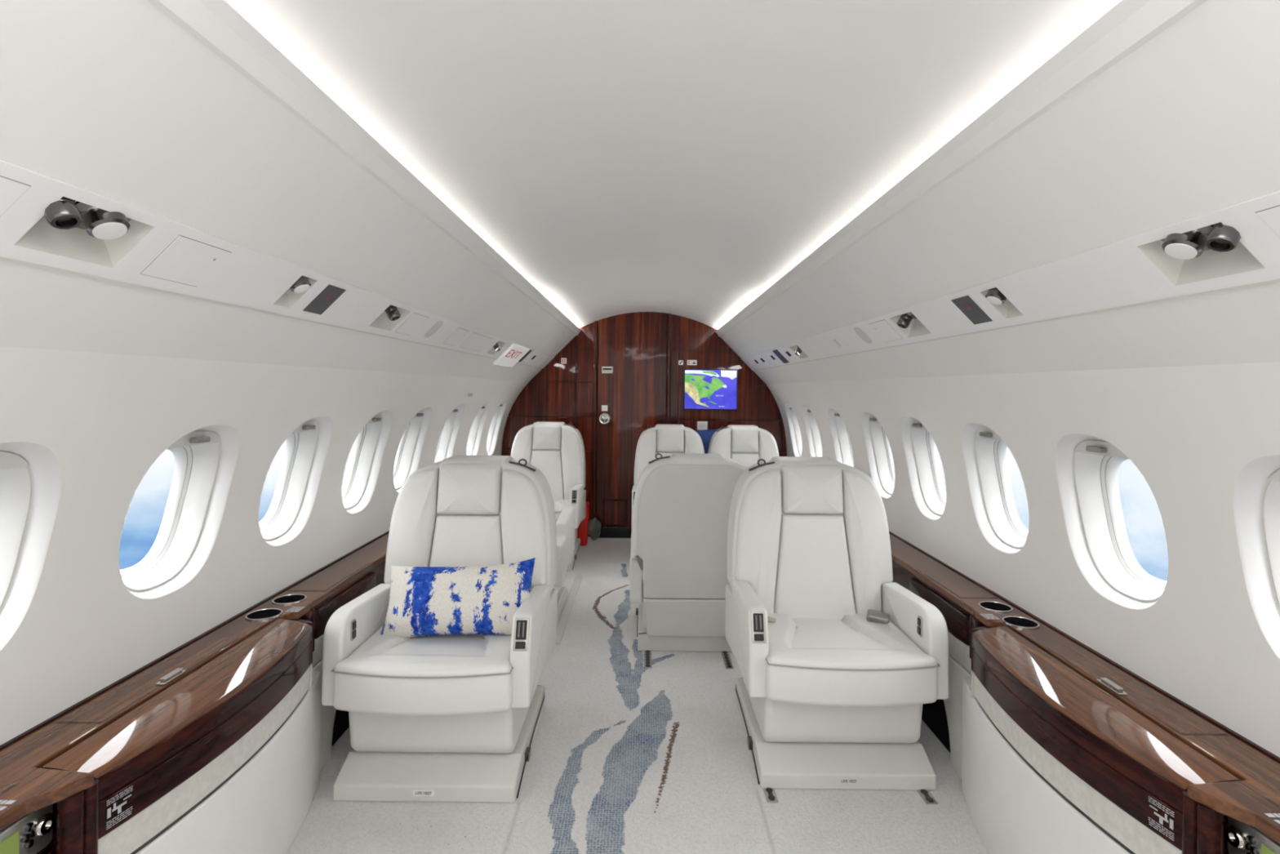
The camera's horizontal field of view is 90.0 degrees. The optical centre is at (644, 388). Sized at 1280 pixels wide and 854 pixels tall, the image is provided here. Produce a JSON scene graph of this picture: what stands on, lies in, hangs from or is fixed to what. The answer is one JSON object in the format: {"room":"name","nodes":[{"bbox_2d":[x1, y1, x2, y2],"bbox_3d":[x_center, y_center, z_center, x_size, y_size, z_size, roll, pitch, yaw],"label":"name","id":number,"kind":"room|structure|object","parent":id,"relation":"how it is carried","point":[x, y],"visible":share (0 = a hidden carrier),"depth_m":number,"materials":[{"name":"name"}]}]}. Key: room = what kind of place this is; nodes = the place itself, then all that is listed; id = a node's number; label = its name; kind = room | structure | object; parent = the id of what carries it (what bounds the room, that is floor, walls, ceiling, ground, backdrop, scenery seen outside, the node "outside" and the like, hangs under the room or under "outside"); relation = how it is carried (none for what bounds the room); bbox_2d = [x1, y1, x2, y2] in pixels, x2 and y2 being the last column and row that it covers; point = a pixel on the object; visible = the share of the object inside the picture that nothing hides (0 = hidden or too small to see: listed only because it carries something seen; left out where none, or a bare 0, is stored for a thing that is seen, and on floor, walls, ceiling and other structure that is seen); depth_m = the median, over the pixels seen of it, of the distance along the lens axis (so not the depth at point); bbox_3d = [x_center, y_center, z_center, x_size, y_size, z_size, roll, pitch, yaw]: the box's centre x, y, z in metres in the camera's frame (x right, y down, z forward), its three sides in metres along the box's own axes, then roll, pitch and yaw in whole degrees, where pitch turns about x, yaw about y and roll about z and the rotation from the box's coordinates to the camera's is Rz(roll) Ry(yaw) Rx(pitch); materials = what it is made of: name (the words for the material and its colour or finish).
{"room":"aircraft cabin","nodes":[
{"label":"aircraft cabin","id":0,"kind":"room"},
{"bbox_2d":[0,346,529,745],"bbox_3d":[-1.013,0.544,2.150,0.215,1.210,5.700,1,0,0],"label":"wall","id":1,"kind":"structure","parent":0,"point":[106,419],"depth_m":1.36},
{"bbox_2d":[0,175,31,216],"bbox_3d":[-0.746,-0.207,0.598,0.061,0.062,0.297,1,0,0],"label":"access panel","id":2,"kind":"object","parent":1,"relation":"attached to","point":[11,190],"visible":1,"depth_m":0.73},
{"bbox_2d":[0,441,61,650],"bbox_3d":[-1.113,0.282,1.006,0.204,0.398,0.332,1,0,0],"label":"window","id":3,"kind":"structure","parent":1,"relation":"in","point":[30,473],"depth_m":1.14,"materials":[{"name":"white plastic"}]},
{"bbox_2d":[0,451,29,469],"bbox_3d":[-1.059,0.117,1.006,0.024,0.034,0.204,1,0,0],"label":"shade","id":4,"kind":"object","parent":3,"relation":"attached to","point":[8,460],"depth_m":1.07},
{"bbox_2d":[44,196,82,229],"bbox_3d":[-0.737,-0.233,0.801,0.060,0.066,0.054,1,0,0],"label":"air nozzle","id":5,"kind":"object","parent":1,"relation":"attached to","point":[62,214],"visible":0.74,"depth_m":0.79,"materials":[{"name":"silver metal"}]},
{"bbox_2d":[75,201,131,239],"bbox_3d":[-0.739,-0.232,0.871,0.067,0.055,0.076,1,0,0],"label":"light","id":6,"kind":"object","parent":1,"relation":"attached to","point":[98,223],"visible":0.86,"depth_m":0.85,"materials":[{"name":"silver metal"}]},
{"bbox_2d":[120,424,239,599],"bbox_3d":[-1.113,0.282,1.506,0.204,0.398,0.332,1,0,0],"label":"window","id":7,"kind":"structure","parent":1,"relation":"in","point":[206,457],"depth_m":1.61,"materials":[{"name":"white plastic"}]},
{"bbox_2d":[166,431,220,448],"bbox_3d":[-1.059,0.117,1.506,0.024,0.034,0.204,1,0,0],"label":"shade","id":8,"kind":"object","parent":7,"relation":"attached to","point":[212,438],"depth_m":1.51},
{"bbox_2d":[139,235,231,286],"bbox_3d":[-0.746,-0.207,1.046,0.061,0.062,0.124,1,0,0],"label":"access panel","id":9,"kind":"object","parent":1,"relation":"attached to","point":[186,260],"visible":1,"depth_m":1.04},
{"bbox_2d":[0,530,389,830],"bbox_3d":[-1.011,0.688,2.143,0.225,0.153,5.685,1,0,0],"label":"ledge","id":10,"kind":"object","parent":1,"relation":"attached to","point":[26,788],"visible":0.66,"depth_m":1.36,"materials":[{"name":"brown wood"}]},
{"bbox_2d":[0,804,55,853],"bbox_3d":[-0.964,0.726,0.779,0.037,0.158,0.558,1,0,0],"label":"control panel","id":11,"kind":"object","parent":10,"relation":"attached to","point":[31,833],"visible":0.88,"depth_m":0.99,"materials":[{"name":"metal"}]},
{"bbox_2d":[0,260,542,381],"bbox_3d":[-0.851,-0.111,2.150,0.112,0.105,5.700,1,0,0],"label":"wall panel","id":12,"kind":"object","parent":1,"relation":"attached to","point":[42,308],"depth_m":1.17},
{"bbox_2d":[258,416,332,546],"bbox_3d":[-1.113,0.282,1.994,0.204,0.398,0.332,1,0,0],"label":"window","id":13,"kind":"structure","parent":1,"relation":"in","point":[290,509],"depth_m":2.10,"materials":[{"name":"white plastic"}]},
{"bbox_2d":[291,420,319,433],"bbox_3d":[-1.059,0.117,1.994,0.024,0.034,0.204,1,0,0],"label":"shade","id":14,"kind":"object","parent":13,"relation":"attached to","point":[313,426],"depth_m":2.00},
{"bbox_2d":[289,275,311,293],"bbox_3d":[-0.741,-0.229,1.361,0.058,0.051,0.064,1,0,0],"label":"light","id":15,"kind":"object","parent":1,"relation":"attached to","point":[303,284],"visible":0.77,"depth_m":1.35,"materials":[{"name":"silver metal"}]},
{"bbox_2d":[312,634,324,666],"bbox_3d":[-0.986,0.780,3.429,0.024,0.070,3.113,1,0,0],"label":"trim","id":16,"kind":"structure","parent":1,"relation":"attached to","point":[317,652],"depth_m":1.91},
{"bbox_2d":[302,284,346,315],"bbox_3d":[-0.745,-0.207,1.490,0.061,0.061,0.080,1,0,0],"label":"sign","id":17,"kind":"object","parent":1,"relation":"attached to","point":[331,293],"visible":1,"depth_m":1.49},
{"bbox_2d":[312,658,349,770],"bbox_3d":[-0.991,0.985,3.428,0.038,0.330,3.115,1,0,0],"label":"trim","id":18,"kind":"structure","parent":1,"relation":"attached to","point":[334,722],"depth_m":1.97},
{"bbox_2d":[342,410,392,513],"bbox_3d":[-1.113,0.282,2.497,0.204,0.398,0.332,1,0,0],"label":"window","id":19,"kind":"structure","parent":1,"relation":"in","point":[360,481],"depth_m":2.61,"materials":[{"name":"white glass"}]},
{"bbox_2d":[366,414,382,423],"bbox_3d":[-1.059,0.117,2.497,0.024,0.034,0.204,1,0,0],"label":"shade","id":20,"kind":"object","parent":19,"relation":"attached to","point":[378,419],"depth_m":2.50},
{"bbox_2d":[384,304,400,320],"bbox_3d":[-0.739,-0.230,1.861,0.060,0.066,0.054,1,0,0],"label":"air nozzle","id":21,"kind":"object","parent":1,"relation":"attached to","point":[393,313],"visible":0.62,"depth_m":1.85,"materials":[{"name":"silver metal"}]},
{"bbox_2d":[379,407,431,493],"bbox_3d":[-1.113,0.282,2.977,0.204,0.398,0.332,1,0,0],"label":"window","id":22,"kind":"structure","parent":1,"relation":"in","point":[408,454],"depth_m":3.09,"materials":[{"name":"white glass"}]},
{"bbox_2d":[413,410,423,417],"bbox_3d":[-1.059,0.117,2.977,0.024,0.034,0.204,1,0,0],"label":"shade","id":23,"kind":"object","parent":22,"relation":"attached to","point":[420,414],"depth_m":2.99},
{"bbox_2d":[394,312,427,335],"bbox_3d":[-0.746,-0.207,2.050,0.061,0.062,0.132,1,0,0],"label":"access panel","id":24,"kind":"object","parent":1,"relation":"attached to","point":[415,320],"visible":1,"depth_m":2.04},
{"bbox_2d":[424,320,443,337],"bbox_3d":[-0.742,-0.210,2.250,0.059,0.060,0.074,1,0,0],"label":"air vent","id":25,"kind":"object","parent":1,"relation":"attached to","point":[437,326],"visible":1,"depth_m":2.25,"materials":[{"name":"plastic"}]},
{"bbox_2d":[435,404,464,462],"bbox_3d":[-1.113,0.282,3.534,0.204,0.398,0.332,1,0,0],"label":"window","id":26,"kind":"structure","parent":1,"relation":"in","point":[446,440],"depth_m":3.66,"materials":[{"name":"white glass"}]},
{"bbox_2d":[443,327,469,345],"bbox_3d":[-0.746,-0.207,2.535,0.061,0.062,0.152,1,0,0],"label":"access panel","id":27,"kind":"object","parent":1,"relation":"attached to","point":[459,333],"visible":1,"depth_m":2.52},
{"bbox_2d":[455,401,490,455],"bbox_3d":[-1.113,0.282,4.134,0.204,0.398,0.332,1,0,0],"label":"window","id":28,"kind":"structure","parent":1,"relation":"in","point":[476,430],"depth_m":4.26,"materials":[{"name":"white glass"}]},
{"bbox_2d":[459,332,493,351],"bbox_3d":[-0.746,-0.207,2.850,0.061,0.062,0.342,1,0,0],"label":"access panel","id":29,"kind":"object","parent":1,"relation":"attached to","point":[477,342],"visible":1,"depth_m":2.83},
{"bbox_2d":[486,400,506,455],"bbox_3d":[-1.113,0.282,4.644,0.204,0.398,0.332,1,0,0],"label":"window","id":30,"kind":"structure","parent":1,"relation":"in","point":[495,424],"depth_m":4.77,"materials":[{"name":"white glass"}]},
{"bbox_2d":[493,343,529,367],"bbox_3d":[-0.759,-0.188,3.670,0.114,0.115,0.460,1,0,0],"label":"exit sign","id":31,"kind":"object","parent":1,"relation":"attached to","point":[514,353],"visible":1,"depth_m":3.62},
{"bbox_2d":[524,351,540,364],"bbox_3d":[-0.745,-0.206,4.260,0.074,0.075,0.200,1,0,0],"label":"ceiling panel","id":32,"kind":"object","parent":1,"relation":"attached to","point":[535,354],"visible":1,"depth_m":4.25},
{"bbox_2d":[537,355,551,366],"bbox_3d":[-0.745,-0.206,4.760,0.074,0.075,0.200,1,0,0],"label":"ceiling panel","id":33,"kind":"object","parent":1,"relation":"attached to","point":[547,358],"visible":1,"depth_m":4.76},
{"bbox_2d":[286,536,989,853],"bbox_3d":[-0.012,1.160,2.160,2.300,0.001,5.720,1,0,0],"label":"floor","id":34,"kind":"structure","parent":0,"point":[627,757],"depth_m":1.85,"materials":[{"name":"beige carpet"}]},
{"bbox_2d":[40,618,320,853],"bbox_3d":[-0.939,0.888,1.245,0.148,0.524,1.250,1,0,0],"label":"console","id":35,"kind":"object","parent":34,"relation":"on","point":[225,758],"visible":0.95,"depth_m":1.32,"materials":[{"name":"brown wood"}]},
{"bbox_2d":[321,455,557,802],"bbox_3d":[-0.613,0.701,2.072,0.586,0.906,0.709,1,0,0],"label":"seat","id":36,"kind":"object","parent":34,"relation":"on","point":[439,717],"visible":0.77,"depth_m":1.85,"materials":[{"name":"white leather"}]},
{"bbox_2d":[333,625,511,685],"bbox_3d":[-0.613,0.785,1.959,0.487,0.067,0.472,1,0,0],"label":"seat cushion","id":37,"kind":"object","parent":36,"relation":"on","point":[373,659],"depth_m":1.77,"materials":[{"name":"white leather"}]},
{"bbox_2d":[380,557,535,637],"bbox_3d":[-0.585,0.660,2.019,0.476,0.236,0.176,1,0,0],"label":"throw pillow","id":38,"kind":"object","parent":36,"relation":"on","point":[424,601],"visible":0.91,"depth_m":1.96,"materials":[{"name":"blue fabric"}]},
{"bbox_2d":[429,514,503,566],"bbox_3d":[-0.612,0.623,2.190,0.293,0.372,0.084,1,0,0],"label":"cushion","id":39,"kind":"object","parent":36,"relation":"on","point":[455,540],"depth_m":2.19,"materials":[{"name":"beige leather"}]},
{"bbox_2d":[512,617,529,651],"bbox_3d":[-0.348,0.692,1.806,0.042,0.086,0.032,1,0,0],"label":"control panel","id":40,"kind":"object","parent":36,"relation":"attached to","point":[521,625],"depth_m":1.80,"materials":[{"name":"black metal"}]},
{"bbox_2d":[511,421,586,570],"bbox_3d":[-0.693,0.695,4.347,0.539,0.915,0.709,1,0,0],"label":"seat","id":41,"kind":"object","parent":34,"relation":"on","point":[557,449],"visible":0.5,"depth_m":4.46,"materials":[{"name":"beige leather"}]},
{"bbox_2d":[530,449,564,502],"bbox_3d":[-0.692,0.617,4.465,0.269,0.376,0.084,1,0,0],"label":"cushion","id":42,"kind":"object","parent":41,"relation":"on","point":[550,462],"depth_m":4.46,"materials":[{"name":"beige leather"}]},
{"bbox_2d":[553,499,569,511],"bbox_3d":[-0.693,0.781,4.234,0.448,0.068,0.472,1,0,0],"label":"seat cushion","id":43,"kind":"object","parent":41,"relation":"on","point":[559,504],"depth_m":4.20,"materials":[{"name":"beige leather"}]},
{"bbox_2d":[570,489,577,503],"bbox_3d":[-0.449,0.686,4.080,0.039,0.086,0.032,1,0,0],"label":"switch plate","id":44,"kind":"object","parent":41,"relation":"attached to","point":[574,493],"depth_m":4.08,"materials":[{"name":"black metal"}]},
{"bbox_2d":[552,506,574,623],"bbox_3d":[-0.682,0.897,3.305,0.586,0.511,0.638,1,0,0],"label":"seat","id":45,"kind":"object","parent":34,"relation":"on","point":[565,522],"visible":0.22,"depth_m":3.20,"materials":[{"name":"beige leather"}]},
{"bbox_2d":[555,575,582,644],"bbox_3d":[-0.404,1.153,3.425,0.040,0.006,1.050,1,0,0],"label":"track cover","id":46,"kind":"object","parent":34,"relation":"on","point":[561,627],"visible":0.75,"depth_m":3.34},
{"bbox_2d":[577,498,589,545],"bbox_3d":[-0.504,0.985,4.747,0.177,0.340,0.106,1,0,0],"label":"case","id":47,"kind":"object","parent":34,"relation":"on","point":[583,530],"visible":0.5,"depth_m":4.70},
{"bbox_2d":[588,517,600,540],"bbox_3d":[-0.386,1.070,4.900,0.102,0.172,0.090,1,0,0],"label":"cloth sack","id":48,"kind":"object","parent":34,"relation":"on","point":[594,525],"visible":0.93,"depth_m":4.87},
{"bbox_2d":[644,649,651,667],"bbox_3d":[0.013,1.158,2.760,0.032,0.008,0.200,1,0,0],"label":"track","id":49,"kind":"object","parent":34,"relation":"on","point":[647,654],"visible":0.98,"depth_m":2.74,"materials":[{"name":"metal"}]},
{"bbox_2d":[631,423,704,520],"bbox_3d":[0.177,0.709,4.347,0.520,0.906,0.709,1,0,0],"label":"seat","id":50,"kind":"object","parent":34,"relation":"on","point":[666,440],"visible":0.24,"depth_m":4.47,"materials":[{"name":"beige leather"}]},
{"bbox_2d":[656,452,684,457],"bbox_3d":[0.177,0.631,4.465,0.260,0.372,0.084,1,0,0],"label":"cushion","id":51,"kind":"object","parent":50,"relation":"on","point":[664,454],"depth_m":4.47,"materials":[{"name":"beige leather"}]},
{"bbox_2d":[629,453,746,651],"bbox_3d":[0.228,0.725,3.073,0.586,0.874,0.709,1,0,0],"label":"seat","id":52,"kind":"object","parent":34,"relation":"on","point":[678,580],"visible":0.78,"depth_m":2.75,"materials":[{"name":"beige leather"}]},
{"bbox_2d":[720,650,733,669],"bbox_3d":[0.353,1.162,2.760,0.032,0.008,0.200,1,0,0],"label":"track","id":53,"kind":"object","parent":34,"relation":"on","point":[726,656],"visible":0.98,"depth_m":2.73,"materials":[{"name":"metal"}]},
{"bbox_2d":[707,424,778,467],"bbox_3d":[0.701,0.715,4.347,0.520,0.906,0.709,1,0,0],"label":"seat","id":54,"kind":"object","parent":34,"relation":"on","point":[745,444],"visible":0.18,"depth_m":4.47,"materials":[{"name":"beige leather"}]},
{"bbox_2d":[730,453,759,467],"bbox_3d":[0.701,0.636,4.465,0.260,0.372,0.084,1,0,0],"label":"cushion","id":55,"kind":"object","parent":54,"relation":"on","point":[748,460],"depth_m":4.47,"materials":[{"name":"beige leather"}]},
{"bbox_2d":[763,787,778,802],"bbox_3d":[0.360,1.162,1.850,0.032,0.008,0.100,1,0,0],"label":"track","id":56,"kind":"object","parent":34,"relation":"on","point":[770,793],"visible":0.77,"depth_m":1.83,"materials":[{"name":"metal"}]},
{"bbox_2d":[725,456,948,790],"bbox_3d":[0.599,0.713,2.147,0.586,0.906,0.709,1,0,0],"label":"seat","id":57,"kind":"object","parent":34,"relation":"on","point":[838,661],"visible":1,"depth_m":1.99,"materials":[{"name":"white leather"}]},
{"bbox_2d":[750,610,766,643],"bbox_3d":[0.334,0.699,1.881,0.042,0.086,0.032,1,0,0],"label":"switch plate","id":58,"kind":"object","parent":57,"relation":"attached to","point":[757,618],"depth_m":1.88,"materials":[{"name":"black metal"}]},
{"bbox_2d":[773,513,856,619],"bbox_3d":[0.598,0.635,2.265,0.293,0.372,0.084,1,0,0],"label":"cushion","id":59,"kind":"object","parent":57,"relation":"on","point":[815,554],"depth_m":2.25,"materials":[{"name":"beige leather"}]},
{"bbox_2d":[766,607,937,676],"bbox_3d":[0.597,0.798,2.034,0.487,0.067,0.472,1,0,0],"label":"seat cushion","id":60,"kind":"object","parent":57,"relation":"on","point":[804,642],"depth_m":1.94,"materials":[{"name":"white leather"}]},
{"bbox_2d":[916,789,937,804],"bbox_3d":[0.808,1.167,1.850,0.032,0.008,0.100,1,0,0],"label":"track","id":61,"kind":"object","parent":34,"relation":"on","point":[926,795],"visible":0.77,"depth_m":1.83,"materials":[{"name":"metal"}]},
{"bbox_2d":[961,626,1240,853],"bbox_3d":[0.920,0.908,1.245,0.148,0.524,1.250,1,0,0],"label":"console","id":62,"kind":"object","parent":34,"relation":"on","point":[1053,762],"visible":0.98,"depth_m":1.32,"materials":[{"name":"brown wood"}]},
{"bbox_2d":[497,314,786,536],"bbox_3d":[-0.003,0.270,5.009,2.400,1.820,0.042,1,0,0],"label":"wall","id":63,"kind":"structure","parent":0,"point":[559,392],"depth_m":5.00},
{"bbox_2d":[0,160,554,368],"bbox_3d":[-0.749,-0.215,2.150,0.090,0.114,5.700,1,0,0],"label":"trim","id":64,"kind":"structure","parent":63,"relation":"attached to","point":[250,279],"depth_m":1.04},
{"bbox_2d":[0,0,581,356],"bbox_3d":[-0.600,-0.355,2.150,0.208,0.212,5.700,1,0,0],"label":"ceiling panel","id":65,"kind":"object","parent":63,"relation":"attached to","point":[183,112],"depth_m":0.91,"materials":[{"name":"plastic"}]},
{"bbox_2d":[591,311,671,537],"bbox_3d":[-0.104,0.264,4.980,0.600,1.790,0.064,1,0,0],"label":"door","id":66,"kind":"structure","parent":63,"relation":"in","point":[634,357],"depth_m":4.98,"materials":[{"name":"wood"}]},
{"bbox_2d":[687,360,697,364],"bbox_3d":[0.368,-0.206,4.994,0.076,0.040,0.004,1,0,0],"label":"sign","id":67,"kind":"object","parent":63,"relation":"attached to","point":[689,362],"visible":1,"depth_m":4.99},
{"bbox_2d":[697,421,707,430],"bbox_3d":[0.450,0.286,4.994,0.081,0.067,0.004,1,0,0],"label":"card","id":68,"kind":"object","parent":63,"relation":"attached to","point":[701,425],"visible":0.9,"depth_m":4.99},
{"bbox_2d":[695,428,719,453],"bbox_3d":[0.625,0.497,4.898,0.600,0.381,0.127,1,0,0],"label":"cushion","id":69,"kind":"object","parent":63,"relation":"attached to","point":[705,435],"visible":0.04,"depth_m":4.87,"materials":[{"name":"fabric"}]},
{"bbox_2d":[683,368,737,409],"bbox_3d":[0.512,0.003,4.986,0.419,0.318,0.020,1,0,0],"label":"screen","id":70,"kind":"object","parent":63,"relation":"attached to","point":[703,388],"visible":1,"depth_m":4.98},
{"bbox_2d":[715,0,1279,358],"bbox_3d":[0.652,-0.342,2.150,0.208,0.212,5.700,1,0,0],"label":"ceiling panel","id":71,"kind":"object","parent":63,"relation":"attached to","point":[1158,113],"depth_m":0.95,"materials":[{"name":"plastic"}]},
{"bbox_2d":[224,0,1121,329],"bbox_3d":[0.027,-0.514,2.150,1.224,0.172,5.700,1,0,0],"label":"ceiling","id":72,"kind":"structure","parent":0,"point":[680,157],"depth_m":1.25,"materials":[{"name":"plastic"}]},
{"bbox_2d":[765,361,1279,757],"bbox_3d":[1.024,0.566,2.150,0.171,1.210,5.700,1,0,0],"label":"wall","id":73,"kind":"structure","parent":0,"point":[1190,432],"depth_m":1.39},
{"bbox_2d":[785,403,801,456],"bbox_3d":[1.118,0.306,4.644,0.183,0.398,0.332,1,0,0],"label":"window","id":74,"kind":"structure","parent":73,"relation":"in","point":[795,433],"depth_m":4.77,"materials":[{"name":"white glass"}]},
{"bbox_2d":[801,405,822,457],"bbox_3d":[1.118,0.306,4.134,0.183,0.398,0.332,1,0,0],"label":"window","id":75,"kind":"structure","parent":73,"relation":"in","point":[812,430],"depth_m":4.26,"materials":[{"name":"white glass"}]},
{"bbox_2d":[827,408,853,466],"bbox_3d":[1.118,0.306,3.534,0.183,0.398,0.332,1,0,0],"label":"window","id":76,"kind":"structure","parent":73,"relation":"in","point":[841,437],"depth_m":3.66,"materials":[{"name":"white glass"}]},
{"bbox_2d":[861,411,894,497],"bbox_3d":[1.118,0.306,2.977,0.183,0.398,0.332,1,0,0],"label":"window","id":77,"kind":"structure","parent":73,"relation":"in","point":[880,457],"depth_m":3.09,"materials":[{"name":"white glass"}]},
{"bbox_2d":[869,414,879,422],"bbox_3d":[1.075,0.139,2.977,0.021,0.034,0.204,1,0,0],"label":"shade","id":78,"kind":"object","parent":77,"relation":"attached to","point":[873,419],"depth_m":2.99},
{"bbox_2d":[900,416,946,519],"bbox_3d":[1.118,0.306,2.497,0.183,0.398,0.332,1,0,0],"label":"window","id":79,"kind":"structure","parent":73,"relation":"in","point":[929,493],"depth_m":2.61,"materials":[{"name":"white plastic"}]},
{"bbox_2d":[910,420,926,429],"bbox_3d":[1.075,0.139,2.497,0.021,0.034,0.204,1,0,0],"label":"shade","id":80,"kind":"object","parent":79,"relation":"attached to","point":[914,424],"depth_m":2.51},
{"bbox_2d":[921,653,971,777],"bbox_3d":[0.971,1.005,3.428,0.038,0.330,3.115,1,0,0],"label":"trim","id":81,"kind":"structure","parent":73,"relation":"attached to","point":[944,717],"depth_m":1.98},
{"bbox_2d":[947,631,971,673],"bbox_3d":[0.970,0.800,3.429,0.024,0.070,3.113,1,0,0],"label":"trim","id":82,"kind":"structure","parent":73,"relation":"attached to","point":[958,651],"depth_m":1.94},
{"bbox_2d":[961,422,1028,553],"bbox_3d":[1.118,0.306,1.994,0.183,0.398,0.332,1,0,0],"label":"window","id":83,"kind":"structure","parent":73,"relation":"in","point":[984,452],"depth_m":2.10,"materials":[{"name":"white plastic"}]},
{"bbox_2d":[973,427,1003,440],"bbox_3d":[1.075,0.139,1.994,0.021,0.034,0.204,1,0,0],"label":"shade","id":84,"kind":"object","parent":83,"relation":"attached to","point":[980,433],"depth_m":2.00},
{"bbox_2d":[753,282,1279,383],"bbox_3d":[0.897,-0.093,2.150,0.112,0.105,5.700,1,0,0],"label":"trim","id":85,"kind":"structure","parent":73,"relation":"attached to","point":[1238,326],"depth_m":1.25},
{"bbox_2d":[888,530,1279,844],"bbox_3d":[0.996,0.709,2.143,0.225,0.153,5.685,1,0,0],"label":"ledge","id":86,"kind":"object","parent":73,"relation":"attached to","point":[965,604],"visible":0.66,"depth_m":1.39,"materials":[{"name":"brown wood"}]},
{"bbox_2d":[1224,816,1279,853],"bbox_3d":[0.949,0.746,0.779,0.037,0.158,0.558,1,0,0],"label":"control panel","id":87,"kind":"object","parent":86,"relation":"attached to","point":[1242,838],"visible":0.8,"depth_m":1.00,"materials":[{"name":"metal"}]},
{"bbox_2d":[1055,433,1168,609],"bbox_3d":[1.118,0.306,1.506,0.183,0.398,0.332,1,0,0],"label":"window","id":88,"kind":"structure","parent":73,"relation":"in","point":[1087,466],"depth_m":1.61,"materials":[{"name":"white plastic"}]},
{"bbox_2d":[1074,440,1128,458],"bbox_3d":[1.075,0.139,1.506,0.021,0.034,0.204,1,0,0],"label":"shade","id":89,"kind":"object","parent":88,"relation":"attached to","point":[1082,447],"depth_m":1.51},
{"bbox_2d":[1233,455,1279,659],"bbox_3d":[1.118,0.306,1.006,0.183,0.398,0.332,1,0,0],"label":"window","id":90,"kind":"structure","parent":73,"relation":"in","point":[1256,493],"depth_m":1.15,"materials":[{"name":"white plastic"}]},
{"bbox_2d":[1268,469,1279,480],"bbox_3d":[1.075,0.139,1.006,0.021,0.034,0.204,1,0,0],"label":"shade","id":91,"kind":"object","parent":90,"relation":"attached to","point":[1273,474],"depth_m":1.09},
{"bbox_3d":[-0.003,0.270,-0.715,2.400,1.820,0.030,1,0,0],"label":"wall","id":92,"kind":"structure","parent":0,"visible":0},
{"bbox_2d":[743,358,755,368],"bbox_3d":[0.794,-0.190,4.840,0.074,0.075,0.160,1,0,0],"label":"ceiling panel","id":93,"kind":"object","parent":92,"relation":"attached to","point":[746,360],"visible":1,"depth_m":4.83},
{"bbox_2d":[750,355,764,367],"bbox_3d":[0.794,-0.190,4.520,0.074,0.075,0.160,1,0,0],"label":"ceiling panel","id":94,"kind":"object","parent":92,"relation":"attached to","point":[753,358],"visible":1,"depth_m":4.51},
{"bbox_2d":[755,354,771,366],"bbox_3d":[0.794,-0.190,4.280,0.074,0.075,0.160,1,0,0],"label":"ceiling panel","id":95,"kind":"object","parent":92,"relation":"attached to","point":[760,357],"visible":1,"depth_m":4.27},
{"bbox_2d":[765,351,782,364],"bbox_3d":[0.794,-0.190,3.940,0.074,0.075,0.160,1,0,0],"label":"ceiling panel","id":96,"kind":"object","parent":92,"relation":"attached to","point":[771,355],"visible":1,"depth_m":3.93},
{"bbox_2d":[772,349,788,363],"bbox_3d":[0.793,-0.190,3.740,0.075,0.075,0.120,1,0,0],"label":"bar","id":97,"kind":"object","parent":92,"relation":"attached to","point":[775,352],"visible":1,"depth_m":3.73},
{"bbox_2d":[779,346,799,361],"bbox_3d":[0.794,-0.190,3.510,0.074,0.075,0.180,1,0,0],"label":"ceiling panel","id":98,"kind":"object","parent":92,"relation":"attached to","point":[785,350],"visible":1,"depth_m":3.50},
{"bbox_2d":[822,333,853,351],"bbox_3d":[0.794,-0.191,2.640,0.058,0.058,0.240,1,0,0],"label":"panel","id":99,"kind":"object","parent":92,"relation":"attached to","point":[837,342],"visible":1,"depth_m":2.63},
{"bbox_2d":[853,327,871,343],"bbox_3d":[0.790,-0.194,2.318,0.059,0.060,0.074,1,0,0],"label":"air vent","id":100,"kind":"object","parent":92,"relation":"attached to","point":[860,332],"visible":1,"depth_m":2.32,"materials":[{"name":"plastic"}]},
{"bbox_2d":[868,319,902,342],"bbox_3d":[0.794,-0.191,2.112,0.061,0.062,0.147,1,0,0],"label":"access panel","id":101,"kind":"object","parent":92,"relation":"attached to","point":[886,332],"visible":1,"depth_m":2.11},
{"bbox_2d":[897,311,916,328],"bbox_3d":[0.788,-0.214,1.924,0.060,0.066,0.054,1,0,0],"label":"air nozzle","id":102,"kind":"object","parent":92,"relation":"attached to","point":[904,320],"visible":0.75,"depth_m":1.91,"materials":[{"name":"silver metal"}]},
{"bbox_2d":[951,295,992,324],"bbox_3d":[0.793,-0.191,1.554,0.061,0.061,0.082,1,0,0],"label":"sign","id":103,"kind":"object","parent":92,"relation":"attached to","point":[966,304],"visible":1,"depth_m":1.55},
{"bbox_2d":[985,287,1006,304],"bbox_3d":[0.789,-0.213,1.424,0.059,0.051,0.064,1,0,0],"label":"light","id":104,"kind":"object","parent":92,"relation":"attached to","point":[993,295],"visible":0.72,"depth_m":1.41,"materials":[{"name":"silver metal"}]},
{"bbox_2d":[741,191,1279,370],"bbox_3d":[0.797,-0.199,2.150,0.090,0.114,5.700,1,0,0],"label":"trim","id":105,"kind":"structure","parent":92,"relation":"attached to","point":[1134,271],"depth_m":1.12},
{"bbox_2d":[1160,224,1213,259],"bbox_3d":[0.788,-0.215,0.927,0.068,0.055,0.076,1,0,0],"label":"light","id":106,"kind":"object","parent":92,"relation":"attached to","point":[1188,245],"visible":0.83,"depth_m":0.91,"materials":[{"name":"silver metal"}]},
{"bbox_2d":[1204,222,1240,252],"bbox_3d":[0.785,-0.217,0.859,0.060,0.066,0.054,1,0,0],"label":"air nozzle","id":107,"kind":"object","parent":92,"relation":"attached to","point":[1221,237],"visible":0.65,"depth_m":0.85,"materials":[{"name":"silver metal"}]},
{"bbox_2d":[1255,204,1279,237],"bbox_3d":[0.794,-0.191,0.625,0.061,0.062,0.352,1,0,0],"label":"access panel","id":108,"kind":"object","parent":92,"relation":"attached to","point":[1271,216],"visible":1,"depth_m":0.79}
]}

